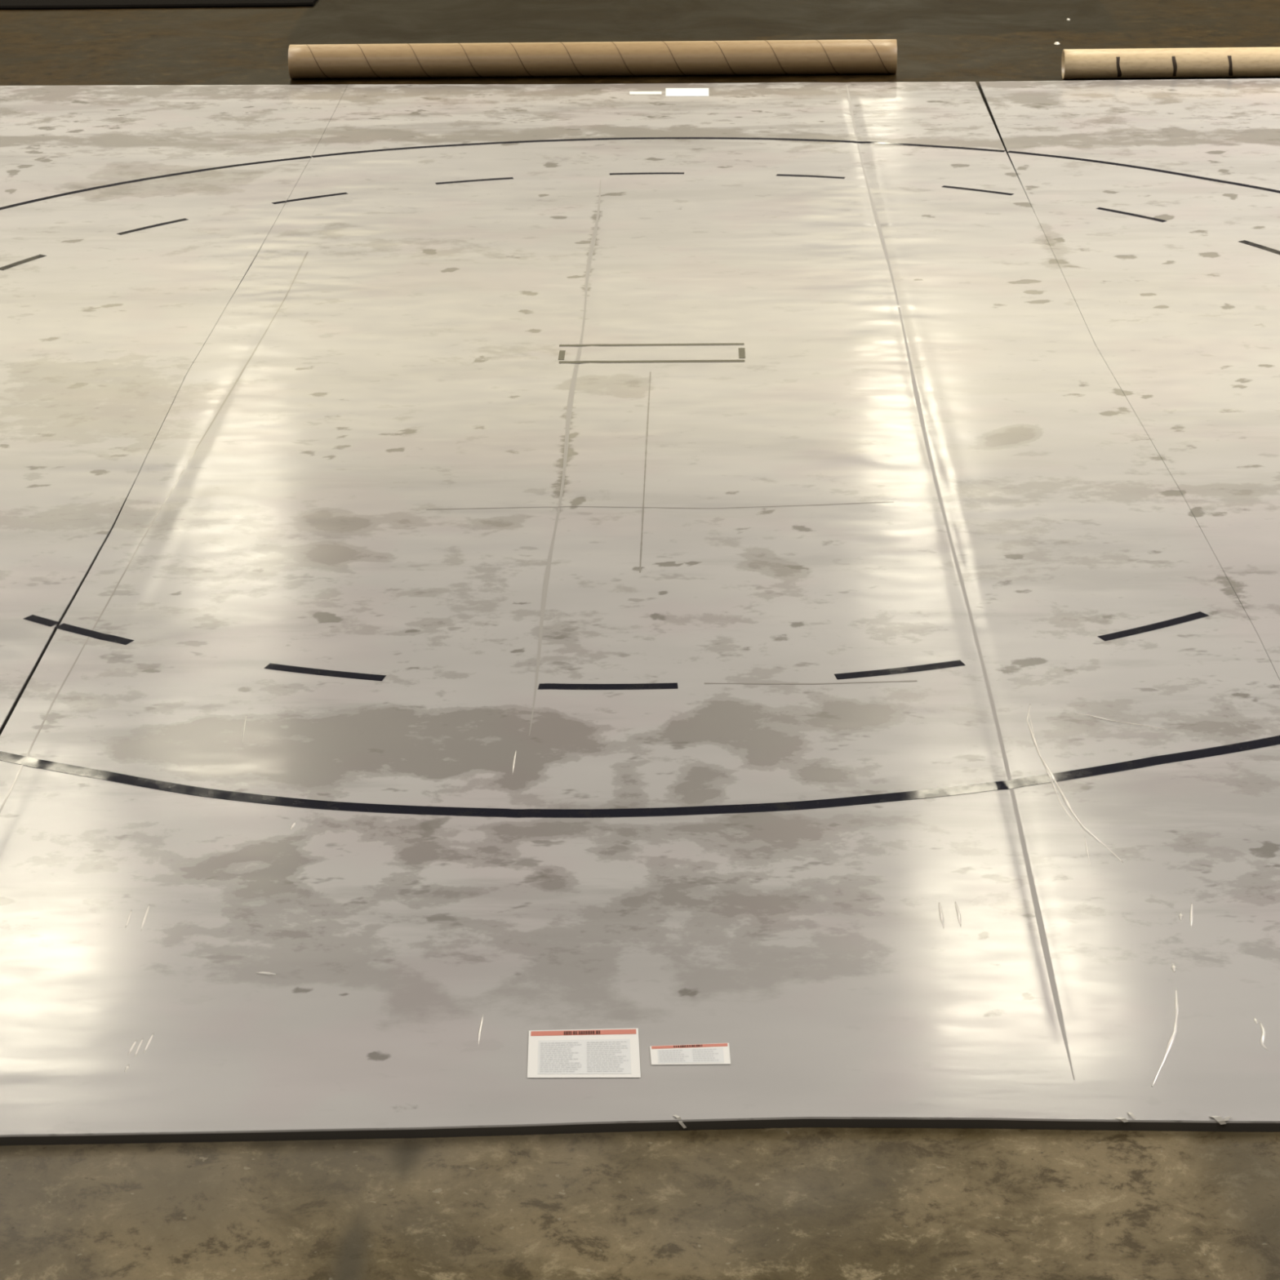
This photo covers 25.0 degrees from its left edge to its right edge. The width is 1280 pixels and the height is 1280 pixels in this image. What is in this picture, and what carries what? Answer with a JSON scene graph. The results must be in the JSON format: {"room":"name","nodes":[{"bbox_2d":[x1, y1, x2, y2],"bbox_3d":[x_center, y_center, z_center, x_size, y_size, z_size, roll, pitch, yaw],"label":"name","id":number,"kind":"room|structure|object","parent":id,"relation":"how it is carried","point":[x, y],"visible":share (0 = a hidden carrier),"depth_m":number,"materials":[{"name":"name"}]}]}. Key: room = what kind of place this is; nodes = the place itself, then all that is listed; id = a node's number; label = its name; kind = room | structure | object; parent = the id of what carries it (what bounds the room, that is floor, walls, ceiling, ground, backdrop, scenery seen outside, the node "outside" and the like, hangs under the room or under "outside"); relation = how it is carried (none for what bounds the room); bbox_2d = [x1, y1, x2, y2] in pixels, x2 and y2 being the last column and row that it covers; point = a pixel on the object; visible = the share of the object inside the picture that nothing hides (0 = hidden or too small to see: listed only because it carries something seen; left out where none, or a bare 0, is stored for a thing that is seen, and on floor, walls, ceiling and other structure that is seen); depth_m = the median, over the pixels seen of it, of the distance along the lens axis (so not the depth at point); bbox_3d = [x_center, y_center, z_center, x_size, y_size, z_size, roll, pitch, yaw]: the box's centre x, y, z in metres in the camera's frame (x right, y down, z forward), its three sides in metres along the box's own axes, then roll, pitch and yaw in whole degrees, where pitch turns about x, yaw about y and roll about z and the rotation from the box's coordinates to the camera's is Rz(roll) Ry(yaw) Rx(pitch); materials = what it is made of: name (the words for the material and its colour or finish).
{"room":"wrestling gym","nodes":[
{"label":"wrestling gym","id":0,"kind":"room"},
{"bbox_2d":[0,0,1279,1279],"bbox_3d":[0.268,-6.824,25.839,80.000,0.001,70.000,0,22,1],"label":"floor","id":1,"kind":"structure","parent":0,"point":[793,1203],"depth_m":6.37,"materials":[{"name":"concrete"}]},
{"bbox_2d":[0,0,317,9],"bbox_3d":[-4.538,-4.719,20.855,4.590,0.030,1.825,0,22,1],"label":"sheet","id":2,"kind":"object","parent":1,"relation":"on","point":[4,4],"visible":1,"depth_m":20.01,"materials":[{"name":"black plastic"}]},
{"bbox_2d":[0,84,347,735],"bbox_3d":[-3.849,-1.098,12.014,4.043,0.028,11.802,0,22,1],"label":"mat section","id":3,"kind":"object","parent":1,"relation":"on","point":[132,217],"visible":1,"depth_m":13.32,"materials":[{"name":"grey plastic"}]},
{"bbox_2d":[288,39,897,79],"bbox_3d":[-0.290,-3.534,17.581,3.687,0.207,0.207,0,22,2],"label":"cardboard tube","id":4,"kind":"object","parent":1,"relation":"on","point":[850,56],"visible":1,"depth_m":17.50,"materials":[{"name":"brown cardboard"}]},
{"bbox_2d":[0,81,1279,1145],"bbox_3d":[0.063,-1.115,11.902,3.951,0.034,11.755,0,22,1],"label":"mat section","id":5,"kind":"object","parent":1,"relation":"on","point":[634,606],"visible":1,"depth_m":8.78,"materials":[{"name":"grey plastic"}]},
{"bbox_2d":[564,1030,599,1034],"bbox_3d":[-0.138,0.935,6.886,0.087,0.001,0.016,-1,22,-1],"label":"print","id":6,"kind":"object","parent":5,"relation":"on","point":[566,1032],"depth_m":6.89,"materials":[{"name":"black"}]},
{"bbox_2d":[673,1044,702,1047],"bbox_3d":[0.113,0.958,6.821,0.068,0.001,0.009,-2,22,-2],"label":"print","id":7,"kind":"object","parent":5,"relation":"on","point":[674,1045],"depth_m":6.82,"materials":[{"name":"black"}]},
{"bbox_2d":[978,78,1279,679],"bbox_3d":[3.865,-1.119,11.779,3.962,0.028,11.570,0,22,1],"label":"mat section","id":8,"kind":"object","parent":1,"relation":"on","point":[1156,203],"visible":1,"depth_m":13.35,"materials":[{"name":"grey plastic"}]},
{"bbox_2d":[1061,46,1279,79],"bbox_3d":[4.375,-3.458,17.261,3.683,0.176,0.177,0,22,1],"label":"cardboard tube","id":9,"kind":"object","parent":1,"relation":"on","point":[1203,62],"visible":1,"depth_m":17.21,"materials":[{"name":"brown cardboard"}]}
]}

